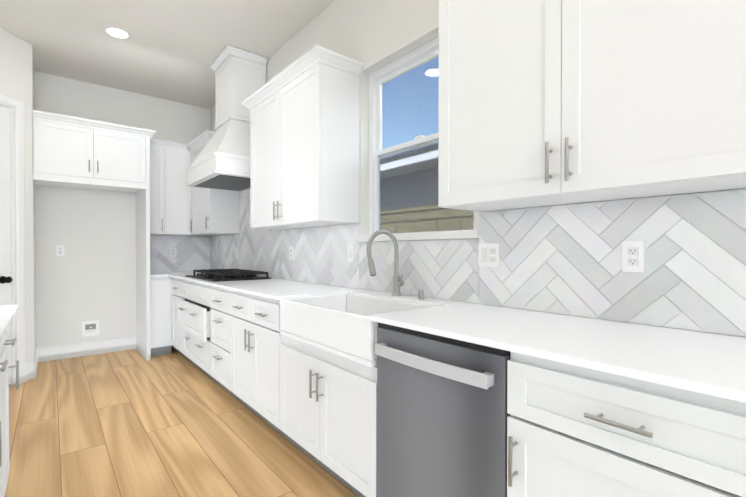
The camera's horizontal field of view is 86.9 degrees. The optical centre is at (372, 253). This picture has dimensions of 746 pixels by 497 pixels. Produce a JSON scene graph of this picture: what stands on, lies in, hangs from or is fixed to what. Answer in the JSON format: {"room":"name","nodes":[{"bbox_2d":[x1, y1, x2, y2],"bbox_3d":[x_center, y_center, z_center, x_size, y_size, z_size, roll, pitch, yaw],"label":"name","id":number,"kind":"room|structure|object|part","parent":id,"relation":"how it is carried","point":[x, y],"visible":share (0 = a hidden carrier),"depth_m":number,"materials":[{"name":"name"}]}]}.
{"room":"kitchen","nodes":[
{"label":"kitchen","id":0,"kind":"room"},
{"bbox_2d":[0,28,33,362],"bbox_3d":[-3.363,-0.366,1.919,0.120,3.070,3.450,0,0,6],"label":"wall","id":1,"kind":"structure","parent":0,"point":[15,67],"depth_m":3.57,"materials":[{"name":"paint"}]},
{"bbox_2d":[0,105,11,383],"bbox_3d":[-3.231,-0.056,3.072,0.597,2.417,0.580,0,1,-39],"label":"pantry door","id":2,"kind":"structure","parent":1,"relation":"in","point":[5,279],"depth_m":3.41,"materials":[{"name":"white wood"}]},
{"bbox_3d":[-3.157,0.229,3.385,0.088,0.066,0.088,0,1,-39],"label":"knob","id":3,"kind":"part","parent":2,"relation":"part of","materials":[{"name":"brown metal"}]},
{"bbox_2d":[0,93,26,383],"bbox_3d":[-3.237,-0.097,3.067,0.142,2.516,0.971,0,0,6],"label":"door frame","id":4,"kind":"structure","parent":1,"relation":"attached to","point":[17,178],"depth_m":3.48,"materials":[{"name":"white wood"}]},
{"bbox_2d":[30,347,38,378],"bbox_3d":[-3.317,1.076,3.871,0.029,0.158,0.719,0,1,-39],"label":"baseboard","id":5,"kind":"structure","parent":1,"relation":"attached to","point":[33,365],"depth_m":3.65,"materials":[{"name":"white wood"}]},
{"bbox_2d":[32,50,35,358],"bbox_3d":[-3.400,-0.380,3.863,0.120,3.070,0.651,0,1,-39],"label":"wall","id":6,"kind":"structure","parent":0,"point":[34,252],"depth_m":3.87,"materials":[{"name":"paint"}]},
{"bbox_2d":[34,71,210,346],"bbox_3d":[-2.968,-0.386,4.733,1.930,3.070,0.150,0,1,-39],"label":"wall","id":7,"kind":"structure","parent":0,"point":[90,275],"depth_m":4.46,"materials":[{"name":"paint"}]},
{"bbox_2d":[56,245,63,255],"bbox_3d":[-3.398,-0.028,4.282,0.070,0.114,0.007,0,1,-39],"label":"outlet","id":8,"kind":"object","parent":7,"relation":"attached to","point":[59,250],"visible":1,"depth_m":4.28,"materials":[{"name":"white plastic"}]},
{"bbox_2d":[39,336,135,361],"bbox_3d":[-3.200,1.072,4.446,0.912,0.158,0.015,0,1,-39],"label":"baseboard","id":9,"kind":"structure","parent":7,"relation":"attached to","point":[62,351],"depth_m":4.42,"materials":[{"name":"white wood"}]},
{"bbox_2d":[82,320,98,336],"bbox_3d":[-3.187,0.851,4.448,0.160,0.170,0.028,0,1,-39],"label":"outlet box","id":10,"kind":"object","parent":7,"relation":"attached to","point":[90,328],"visible":1,"depth_m":4.45,"materials":[{"name":"white plastic"}]},
{"bbox_2d":[150,138,191,235],"bbox_3d":[-2.496,-0.770,4.771,0.524,1.087,0.379,0,1,-39],"label":"upper cabinet","id":11,"kind":"object","parent":7,"relation":"attached to","point":[170,199],"visible":0.77,"depth_m":4.67,"materials":[{"name":"white wood"}]},
{"bbox_2d":[150,235,209,271],"bbox_3d":[-2.499,0.003,5.016,0.824,0.458,0.008,0,1,-39],"label":"backsplash","id":12,"kind":"structure","parent":7,"relation":"attached to","point":[192,253],"depth_m":5.03,"materials":[{"name":"white tile"}]},
{"bbox_2d":[170,248,175,256],"bbox_3d":[-2.526,-0.013,4.984,0.070,0.114,0.007,0,1,-39],"label":"electrical outlet","id":13,"kind":"object","parent":12,"relation":"attached to","point":[172,252],"visible":1,"depth_m":4.98,"materials":[{"name":"white plastic"}]},
{"bbox_2d":[0,0,333,108],"bbox_3d":[0.046,-1.932,-0.677,4.400,0.100,12.326,0,1,-39],"label":"ceiling","id":14,"kind":"structure","parent":0,"point":[170,50],"depth_m":3.46,"materials":[{"name":"paint"}]},
{"bbox_2d":[103,26,130,38],"bbox_3d":[-2.214,-1.908,3.413,0.199,0.006,0.199,0,1,-39],"label":"recessed light","id":15,"kind":"object","parent":14,"relation":"in","point":[116,32],"visible":1,"depth_m":3.40,"materials":[{"name":"white plastic"}]},
{"bbox_2d":[4,347,358,496],"bbox_3d":[0.046,1.218,-0.655,4.400,0.060,12.326,0,1,-39],"label":"floor","id":16,"kind":"structure","parent":0,"point":[135,423],"depth_m":2.46,"materials":[{"name":"brown wood"}]},
{"bbox_2d":[0,308,18,496],"bbox_3d":[-0.802,0.737,-0.045,1.062,0.894,4.250,0,1,-39],"label":"kitchen island","id":17,"kind":"object","parent":16,"relation":"on","point":[4,340],"depth_m":1.78,"materials":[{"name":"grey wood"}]},
{"bbox_2d":[0,304,18,335],"bbox_3d":[-0.815,0.278,-0.058,1.090,0.020,4.310,0,1,-39],"label":"island countertop","id":18,"kind":"structure","parent":17,"relation":"on","point":[6,311],"depth_m":1.64,"materials":[{"name":"white stone"}]},
{"bbox_2d":[33,110,155,360],"bbox_3d":[-2.938,-0.078,4.189,1.000,2.462,0.729,0,1,-39],"label":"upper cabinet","id":19,"kind":"object","parent":16,"relation":"on","point":[74,152],"visible":1,"depth_m":4.00,"materials":[{"name":"white wood"}]},
{"bbox_2d":[150,276,169,356],"bbox_3d":[-2.511,0.703,4.571,0.236,0.894,0.685,0,1,-39],"label":"base cabinet","id":20,"kind":"object","parent":16,"relation":"on","point":[159,286],"depth_m":4.36,"materials":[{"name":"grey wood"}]},
{"bbox_2d":[170,277,177,353],"bbox_3d":[-2.067,0.703,4.670,0.617,0.894,1.093,0,1,-39],"label":"base cabinet","id":21,"kind":"object","parent":16,"relation":"on","point":[173,281],"depth_m":4.35,"materials":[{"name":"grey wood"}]},
{"bbox_2d":[150,271,745,402],"bbox_3d":[-0.644,0.258,2.752,0.826,0.020,5.846,0,1,-39],"label":"countertop","id":22,"kind":"structure","parent":21,"relation":"on","point":[712,364],"depth_m":1.21,"materials":[{"name":"stone"}]},
{"bbox_2d":[185,269,270,281],"bbox_3d":[-1.446,0.205,3.879,0.530,0.069,0.905,0,1,-39],"label":"cooktop","id":23,"kind":"object","parent":22,"relation":"in","point":[214,275],"visible":1,"depth_m":3.67,"materials":[{"name":"black metal"}]},
{"bbox_2d":[280,293,433,367],"bbox_3d":[-0.090,0.371,2.122,0.487,0.213,0.843,0,1,-39],"label":"farmhouse sink","id":24,"kind":"object","parent":22,"relation":"in","point":[341,325],"visible":0.71,"depth_m":2.00,"materials":[{"name":"white ceramic"}]},
{"bbox_2d":[366,230,423,298],"bbox_3d":[0.124,0.059,2.194,0.252,0.386,0.249,0,1,-39],"label":"faucet","id":25,"kind":"object","parent":22,"relation":"on","point":[398,282],"visible":1,"depth_m":2.28,"materials":[{"name":"silver metal"}]},
{"bbox_2d":[178,278,209,376],"bbox_3d":[-1.451,0.708,3.917,0.617,0.894,0.974,0,1,-39],"label":"base cabinet","id":26,"kind":"object","parent":16,"relation":"on","point":[191,295],"depth_m":3.72,"materials":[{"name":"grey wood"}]},
{"bbox_2d":[206,285,225,389],"bbox_3d":[-0.972,0.712,3.331,0.617,0.894,0.540,0,1,-39],"label":"base cabinet","id":27,"kind":"object","parent":16,"relation":"on","point":[215,296],"depth_m":3.24,"materials":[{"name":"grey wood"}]},
{"bbox_2d":[226,289,280,424],"bbox_3d":[-0.559,0.716,2.827,0.617,0.894,0.883,0,1,-39],"label":"base cabinet","id":28,"kind":"object","parent":16,"relation":"on","point":[250,319],"depth_m":2.67,"materials":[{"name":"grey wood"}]},
{"bbox_2d":[270,332,376,496],"bbox_3d":[-0.052,0.824,2.207,0.617,0.686,0.960,0,1,-39],"label":"base cabinet","id":29,"kind":"object","parent":16,"relation":"on","point":[324,403],"depth_m":1.94,"materials":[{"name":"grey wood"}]},
{"bbox_2d":[375,322,509,496],"bbox_3d":[0.401,0.723,1.565,0.616,0.887,0.596,0,1,-39],"label":"dishwasher","id":30,"kind":"object","parent":16,"relation":"on","point":[442,414],"visible":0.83,"depth_m":1.36,"materials":[{"name":"grey metal"}]},
{"bbox_3d":[0.183,0.383,1.385,0.054,0.044,0.526,0,1,-39],"label":"handle","id":31,"kind":"part","parent":30,"relation":"part of","materials":[{"name":"silver metal"}]},
{"bbox_2d":[507,351,745,496],"bbox_3d":[0.963,0.729,0.966,0.617,0.894,1.038,0,1,-39],"label":"base cabinet","id":32,"kind":"object","parent":16,"relation":"on","point":[574,431],"depth_m":0.95,"materials":[{"name":"white wood"}]},
{"bbox_2d":[211,0,745,337],"bbox_3d":[1.691,-0.357,0.679,0.150,3.070,12.326,0,1,-39],"label":"wall","id":33,"kind":"structure","parent":0,"point":[373,35],"depth_m":2.73,"materials":[{"name":"paint"}]},
{"bbox_2d":[187,130,239,234],"bbox_3d":[-1.868,-0.769,4.605,0.379,1.087,0.770,0,1,-39],"label":"upper cabinet","id":34,"kind":"object","parent":33,"relation":"attached to","point":[215,211],"visible":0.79,"depth_m":4.41,"materials":[{"name":"white wood"}]},
{"bbox_2d":[185,45,267,190],"bbox_3d":[-1.420,-1.300,3.886,0.576,1.227,0.940,0,1,-39],"label":"range hood","id":35,"kind":"object","parent":33,"relation":"attached to","point":[222,161],"visible":0.83,"depth_m":3.73,"materials":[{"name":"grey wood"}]},
{"bbox_2d":[242,45,363,228],"bbox_3d":[-0.596,-0.757,3.051,0.379,1.087,1.230,0,1,-39],"label":"upper cabinet","id":36,"kind":"object","parent":33,"relation":"attached to","point":[304,109],"visible":1,"depth_m":2.71,"materials":[{"name":"white wood"}]},
{"bbox_2d":[358,229,479,241],"bbox_3d":[0.245,-0.100,2.373,0.102,0.045,0.987,0,1,-39],"label":"window sill","id":37,"kind":"structure","parent":33,"relation":"attached to","point":[457,234],"depth_m":2.21,"materials":[{"name":"white wood"}]},
{"bbox_2d":[369,37,475,234],"bbox_3d":[0.302,-0.651,2.431,0.070,1.206,0.960,0,1,-39],"label":"window","id":38,"kind":"structure","parent":33,"relation":"in","point":[421,55],"depth_m":2.65,"materials":[{"name":"white plastic"}]},
{"bbox_2d":[379,143,473,233],"bbox_3d":[0.321,-0.394,2.448,0.002,0.601,0.870,0,1,-39],"label":"screen","id":39,"kind":"object","parent":38,"relation":"attached to","point":[410,190],"depth_m":2.51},
{"bbox_2d":[211,189,745,336],"bbox_3d":[-0.321,-0.234,3.012,0.008,0.960,5.844,0,1,-39],"label":"backsplash","id":40,"kind":"structure","parent":33,"relation":"attached to","point":[563,259],"depth_m":1.63,"materials":[{"name":"white tile"}]},
{"bbox_2d":[289,247,292,258],"bbox_3d":[-0.728,-0.002,3.499,0.007,0.114,0.070,0,1,-39],"label":"electrical outlet","id":41,"kind":"object","parent":40,"relation":"attached to","point":[290,252],"visible":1,"depth_m":3.50,"materials":[{"name":"white plastic"}]},
{"bbox_2d":[348,246,353,261],"bbox_3d":[-0.161,0.003,2.806,0.008,0.114,0.070,0,1,-39],"label":"outlet","id":42,"kind":"object","parent":40,"relation":"attached to","point":[350,253],"visible":1,"depth_m":2.80,"materials":[{"name":"white plastic"}]},
{"bbox_2d":[478,243,498,266],"bbox_3d":[0.563,0.009,1.922,0.008,0.114,0.116,0,1,-39],"label":"outlet","id":43,"kind":"object","parent":40,"relation":"attached to","point":[488,254],"visible":1,"depth_m":1.92,"materials":[{"name":"white plastic"}]},
{"bbox_2d":[622,241,644,272],"bbox_3d":[0.954,0.013,1.444,0.007,0.114,0.070,0,1,-39],"label":"electrical outlet","id":44,"kind":"object","parent":40,"relation":"attached to","point":[633,256],"visible":1,"depth_m":1.44,"materials":[{"name":"white plastic"}]},
{"bbox_2d":[438,0,745,211],"bbox_3d":[0.742,-0.746,1.415,0.379,1.087,1.196,0,1,-39],"label":"upper cabinet","id":45,"kind":"object","parent":33,"relation":"attached to","point":[550,102],"visible":1,"depth_m":1.28,"materials":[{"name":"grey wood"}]},
{"label":"outside","id":46,"kind":"structure","parent":0,"visible":0},
{"bbox_3d":[10.483,1.435,13.643,29.840,0.100,32.000,0,1,-39],"label":"ground","id":47,"kind":"structure","parent":46,"visible":0},
{"bbox_2d":[380,144,438,209],"bbox_3d":[5.828,-0.963,9.817,9.070,4.950,28.600,0,1,-39],"label":"neighboring house","id":48,"kind":"structure","parent":47,"relation":"on","point":[402,205],"depth_m":9.44,"materials":[{"name":"paint"}]},
{"bbox_2d":[380,204,473,232],"bbox_3d":[0.669,0.443,5.607,0.240,2.200,32.000,0,1,-39],"label":"fence","id":49,"kind":"object","parent":47,"relation":"on","point":[404,217],"depth_m":5.40,"materials":[{"name":"brown wood"}]}
]}

